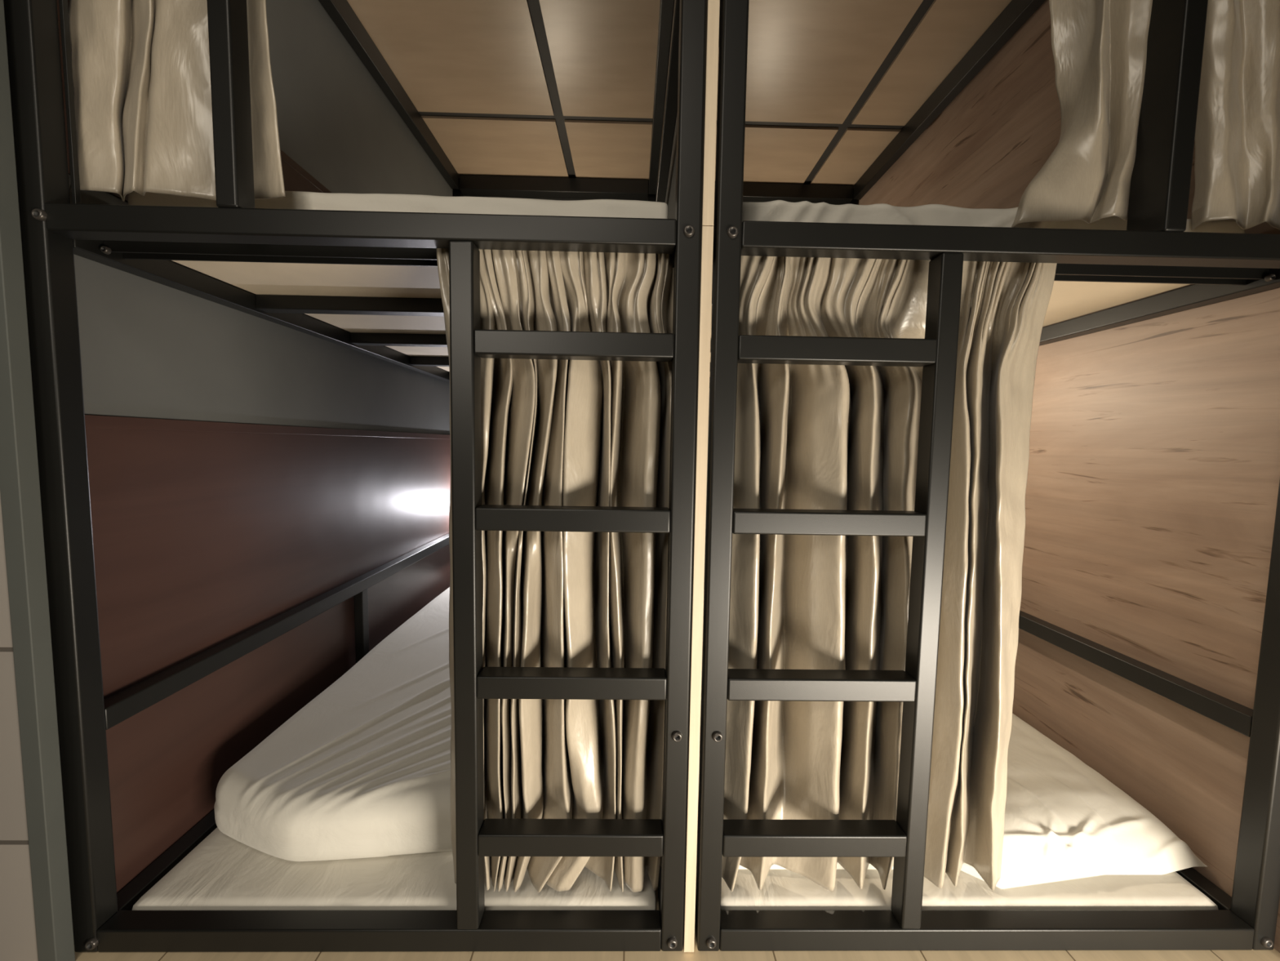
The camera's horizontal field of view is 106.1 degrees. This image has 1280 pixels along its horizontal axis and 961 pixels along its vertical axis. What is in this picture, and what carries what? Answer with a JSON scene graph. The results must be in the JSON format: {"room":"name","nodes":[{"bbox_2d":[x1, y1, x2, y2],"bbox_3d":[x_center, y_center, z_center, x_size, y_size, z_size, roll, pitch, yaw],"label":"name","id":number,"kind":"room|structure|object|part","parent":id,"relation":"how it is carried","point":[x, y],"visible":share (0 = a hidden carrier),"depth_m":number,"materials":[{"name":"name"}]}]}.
{"room":"dormitory","nodes":[
{"label":"dormitory","id":0,"kind":"room"},
{"bbox_2d":[0,493,38,960],"bbox_3d":[-1.260,-0.326,0.746,0.537,2.318,0.046,1,4,-1],"label":"tiled wall","id":1,"kind":"structure","parent":0,"point":[18,940],"depth_m":0.79,"materials":[{"name":"tile"}]},
{"bbox_2d":[0,0,75,960],"bbox_3d":[-0.976,-0.320,0.738,0.030,2.318,0.027,1,4,-1],"label":"trim","id":2,"kind":"structure","parent":1,"relation":"attached to","point":[20,483],"depth_m":0.77,"materials":[{"name":"grey paint"}]},
{"bbox_2d":[3,0,453,940],"bbox_3d":[-1.028,-0.395,1.735,0.058,2.318,1.920,1,4,-1],"label":"wall","id":3,"kind":"structure","parent":0,"point":[148,348],"depth_m":1.35,"materials":[{"name":"grey paint"}]},
{"bbox_2d":[57,0,331,201],"bbox_3d":[-0.989,-0.761,1.704,0.006,0.338,1.896,1,4,-1],"label":"trim","id":4,"kind":"structure","parent":3,"relation":"attached to","point":[295,178],"depth_m":1.35,"materials":[{"name":"red laminate"}]},
{"bbox_2d":[84,414,450,893],"bbox_3d":[-1.007,0.290,1.782,0.006,0.946,1.896,1,4,-1],"label":"wall panel","id":5,"kind":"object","parent":3,"relation":"attached to","point":[205,533],"depth_m":1.16,"materials":[{"name":"red laminate"}]},
{"bbox_2d":[463,195,715,589],"bbox_3d":[0.270,-0.447,2.747,2.736,2.318,0.064,1,4,-1],"label":"wall","id":6,"kind":"structure","parent":0,"point":[548,198],"depth_m":2.62,"materials":[{"name":"grey paint"}]},
{"bbox_2d":[74,888,1279,960],"bbox_3d":[0.283,0.878,0.872,2.736,0.050,4.160,1,4,-1],"label":"floor","id":7,"kind":"structure","parent":0,"point":[937,955],"depth_m":0.86,"materials":[{"name":"beige tile"}]},
{"bbox_2d":[4,0,706,951],"bbox_3d":[-0.456,-0.379,1.726,1.074,2.306,1.926,1,4,-1],"label":"bunk bed","id":8,"kind":"object","parent":7,"relation":"on","point":[372,276],"visible":0.82,"depth_m":0.82,"materials":[{"name":"black paint"}]},
{"bbox_3d":[-0.957,-0.318,0.783,0.040,2.306,0.040,1,4,-1],"label":"post","id":9,"kind":"part","parent":8,"relation":"part of","materials":[{"name":"black metal"}]},
{"bbox_3d":[-0.924,-0.934,0.762,0.006,0.993,0.008,1,4,-1],"label":"corner plate","id":10,"kind":"part","parent":8,"relation":"part of","materials":[{"name":"black paint"}]},
{"bbox_3d":[-0.992,0.742,1.803,0.039,0.041,1.840,1,4,-1],"label":"rail","id":11,"kind":"part","parent":8,"relation":"part of","materials":[{"name":"black metal"}]},
{"bbox_2d":[68,0,285,201],"bbox_3d":[-0.783,-0.764,0.814,0.363,0.552,0.047,1,4,-2],"label":"curtain","id":12,"kind":"object","parent":8,"relation":"hanging from","point":[141,73],"visible":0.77,"depth_m":0.81,"materials":[{"name":"beige fabric"}]},
{"bbox_3d":[-0.972,-0.475,1.714,0.039,0.041,1.840,1,4,-1],"label":"rail","id":13,"kind":"part","parent":8,"relation":"part of","materials":[{"name":"black metal"}]},
{"bbox_3d":[-0.986,0.358,1.775,0.038,0.040,1.840,1,4,-1],"label":"guard rail","id":14,"kind":"part","parent":8,"relation":"part of","materials":[{"name":"black metal"}]},
{"bbox_3d":[-0.439,-0.409,0.785,0.994,0.042,0.040,1,4,-1],"label":"rail","id":15,"kind":"part","parent":8,"relation":"part of","materials":[{"name":"black metal"}]},
{"bbox_3d":[-0.988,0.555,1.711,0.030,0.344,0.036,1,4,-1],"label":"guard post","id":16,"kind":"part","parent":8,"relation":"part of","materials":[{"name":"black metal"}]},
{"bbox_3d":[-0.459,0.818,0.875,0.994,0.042,0.040,1,4,-1],"label":"rail","id":17,"kind":"part","parent":8,"relation":"part of","materials":[{"name":"black metal"}]},
{"bbox_3d":[-0.954,-1.499,1.622,0.039,0.074,1.808,1,4,-1],"label":"rail","id":18,"kind":"part","parent":8,"relation":"part of","materials":[{"name":"black metal"}]},
{"bbox_2d":[128,191,667,218],"bbox_3d":[-0.454,-0.546,1.754,0.986,0.096,1.759,1,4,-1],"label":"mattress","id":19,"kind":"object","parent":8,"relation":"on","point":[293,199],"visible":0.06,"depth_m":0.88,"materials":[{"name":"beige fabric"}]},
{"bbox_3d":[-0.989,-0.457,2.658,0.040,2.306,0.040,1,4,-1],"label":"post","id":20,"kind":"part","parent":8,"relation":"part of","materials":[{"name":"black metal"}]},
{"bbox_3d":[-0.453,-1.561,2.569,0.994,0.072,0.072,1,4,-1],"label":"rail","id":21,"kind":"part","parent":8,"relation":"part of","materials":[{"name":"black metal"}]},
{"bbox_2d":[436,248,674,892],"bbox_3d":[-0.137,0.174,0.937,0.443,1.195,0.170,1,4,-1],"label":"curtain","id":22,"kind":"object","parent":8,"relation":"hanging from","point":[554,432],"visible":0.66,"depth_m":0.89,"materials":[{"name":"beige fabric"}]},
{"bbox_3d":[0.045,-0.441,2.676,0.040,2.306,0.040,1,4,-1],"label":"post","id":23,"kind":"part","parent":8,"relation":"part of","materials":[{"name":"black metal"}]},
{"bbox_3d":[0.042,0.758,1.822,0.039,0.041,1.840,1,4,-1],"label":"rail","id":24,"kind":"part","parent":8,"relation":"part of","materials":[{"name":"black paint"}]},
{"bbox_3d":[0.080,-1.483,1.641,0.039,0.074,1.808,1,4,-1],"label":"rail","id":25,"kind":"part","parent":8,"relation":"part of","materials":[{"name":"black metal"}]},
{"bbox_3d":[0.066,-0.944,1.696,0.030,0.036,1.840,1,4,-1],"label":"guard rail","id":26,"kind":"part","parent":8,"relation":"part of","materials":[{"name":"black metal"}]},
{"bbox_3d":[0.063,-0.459,1.732,0.039,0.041,1.840,1,4,-1],"label":"rail","id":27,"kind":"part","parent":8,"relation":"part of","materials":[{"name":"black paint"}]},
{"bbox_3d":[0.077,-0.302,0.801,0.040,2.306,0.040,1,4,-1],"label":"post","id":28,"kind":"part","parent":8,"relation":"part of","materials":[{"name":"black paint"}]},
{"bbox_2d":[132,826,656,910],"bbox_3d":[-0.472,0.747,1.811,0.976,0.044,1.827,1,4,-1],"label":"mattress","id":29,"kind":"object","parent":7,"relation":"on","point":[222,872],"visible":0.06,"depth_m":0.94,"materials":[{"name":"beige fabric"}]},
{"bbox_2d":[213,586,452,861],"bbox_3d":[-0.484,0.642,1.811,0.932,0.165,1.716,1,4,-1],"label":"duvet","id":30,"kind":"object","parent":29,"relation":"on","point":[362,769],"visible":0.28,"depth_m":1.07,"materials":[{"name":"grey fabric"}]},
{"bbox_2d":[697,760,1217,910],"bbox_3d":[0.618,0.764,1.830,0.973,0.043,1.827,1,4,-1],"label":"mattress","id":31,"kind":"object","parent":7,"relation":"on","point":[782,889],"visible":0.03,"depth_m":0.94,"materials":[{"name":"beige fabric"}]},
{"bbox_2d":[699,589,1207,888],"bbox_3d":[0.659,0.693,1.826,0.989,0.097,1.762,1,4,-1],"label":"duvet","id":32,"kind":"object","parent":31,"relation":"on","point":[1064,820],"visible":0.15,"depth_m":1.02,"materials":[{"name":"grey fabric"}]},
{"bbox_2d":[694,0,1279,951],"bbox_3d":[0.639,-0.362,1.746,1.064,2.306,1.926,1,4,-1],"label":"bunk bed","id":33,"kind":"object","parent":7,"relation":"on","point":[1096,269],"visible":0.81,"depth_m":0.84,"materials":[{"name":"black paint"}]},
{"bbox_3d":[0.108,0.759,1.823,0.039,0.041,1.840,1,4,-1],"label":"rail","id":34,"kind":"part","parent":33,"relation":"part of","materials":[{"name":"paint"}]},
{"bbox_3d":[0.129,-0.458,1.733,0.039,0.041,1.840,1,4,-1],"label":"rail","id":35,"kind":"part","parent":33,"relation":"part of","materials":[{"name":"paint"}]},
{"bbox_3d":[0.132,-0.943,1.698,0.030,0.036,1.840,1,4,-1],"label":"guard rail","id":36,"kind":"part","parent":33,"relation":"part of","materials":[{"name":"paint"}]},
{"bbox_3d":[0.143,-0.301,0.802,0.040,2.306,0.040,1,4,-1],"label":"post","id":37,"kind":"part","parent":33,"relation":"part of","materials":[{"name":"black paint"}]},
{"bbox_3d":[0.642,-1.544,2.588,0.984,0.072,0.072,1,4,-1],"label":"rail","id":38,"kind":"part","parent":33,"relation":"part of","materials":[{"name":"black metal"}]},
{"bbox_3d":[1.135,-0.424,2.696,0.040,2.306,0.040,1,4,-1],"label":"post","id":39,"kind":"part","parent":33,"relation":"part of","materials":[{"name":"black metal"}]},
{"bbox_2d":[721,255,1057,891],"bbox_3d":[0.444,0.185,0.951,0.620,1.187,0.183,1,4,-1],"label":"curtain","id":40,"kind":"object","parent":33,"relation":"hanging from","point":[808,436],"visible":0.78,"depth_m":0.91,"materials":[{"name":"beige fabric"}]},
{"bbox_3d":[1.170,-1.466,1.660,0.039,0.074,1.808,1,4,-1],"label":"rail","id":41,"kind":"part","parent":33,"relation":"part of","materials":[{"name":"black paint"}]},
{"bbox_3d":[0.636,0.835,0.895,0.984,0.042,0.040,1,4,-1],"label":"rail","id":42,"kind":"part","parent":33,"relation":"part of","materials":[{"name":"black metal"}]},
{"bbox_2d":[742,200,1244,233],"bbox_3d":[0.641,-0.532,1.769,0.975,0.100,1.766,1,4,-1],"label":"mattress","id":43,"kind":"object","parent":33,"relation":"on","point":[776,210],"visible":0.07,"depth_m":0.90,"materials":[{"name":"beige fabric"}]},
{"bbox_3d":[0.656,-0.392,0.805,0.984,0.042,0.040,1,4,-1],"label":"rail","id":44,"kind":"part","parent":33,"relation":"part of","materials":[{"name":"black metal"}]},
{"bbox_2d":[1011,0,1152,226],"bbox_3d":[0.797,-0.767,0.853,0.218,0.610,0.082,1,4,-1],"label":"curtain","id":45,"kind":"object","parent":33,"relation":"hanging from","point":[1099,46],"visible":0.95,"depth_m":0.85,"materials":[{"name":"beige fabric"}]},
{"bbox_3d":[1.138,0.391,1.813,0.038,0.040,1.840,1,4,-1],"label":"guard rail","id":46,"kind":"part","parent":33,"relation":"part of","materials":[{"name":"black metal"}]},
{"bbox_3d":[1.152,-0.442,1.752,0.039,0.041,1.840,1,4,-1],"label":"rail","id":47,"kind":"part","parent":33,"relation":"part of","materials":[{"name":"black metal"}]},
{"bbox_3d":[1.132,0.775,1.841,0.039,0.041,1.840,1,4,-1],"label":"rail","id":48,"kind":"part","parent":33,"relation":"part of","materials":[{"name":"black metal"}]},
{"bbox_2d":[1191,0,1279,229],"bbox_3d":[1.121,-0.763,0.839,0.352,0.618,0.053,1,4,-1],"label":"curtain","id":49,"kind":"object","parent":33,"relation":"hanging from","point":[1237,162],"visible":0.91,"depth_m":0.84,"materials":[{"name":"beige fabric"}]},
{"bbox_3d":[1.167,-0.285,0.821,0.040,2.306,0.040,1,4,-1],"label":"post","id":50,"kind":"part","parent":33,"relation":"part of","materials":[{"name":"black metal"}]},
{"bbox_2d":[346,0,1011,188],"bbox_3d":[0.091,-1.478,0.695,3.200,0.048,4.160,1,4,-1],"label":"ceiling","id":51,"kind":"structure","parent":0,"point":[539,88],"depth_m":1.82,"materials":[{"name":"beige wood"}]},
{"bbox_2d":[655,0,719,951],"bbox_3d":[0.091,-0.373,1.739,0.018,2.309,1.920,1,4,-1],"label":"wall","id":52,"kind":"structure","parent":0,"point":[713,6],"depth_m":0.81,"materials":[{"name":"beige paint"}]},
{"bbox_2d":[857,0,1279,952],"bbox_3d":[1.216,-0.359,1.763,0.076,2.318,1.944,1,4,-1],"label":"wall","id":53,"kind":"structure","parent":0,"point":[1153,469],"depth_m":1.14,"materials":[{"name":"brown wood"}]}
]}

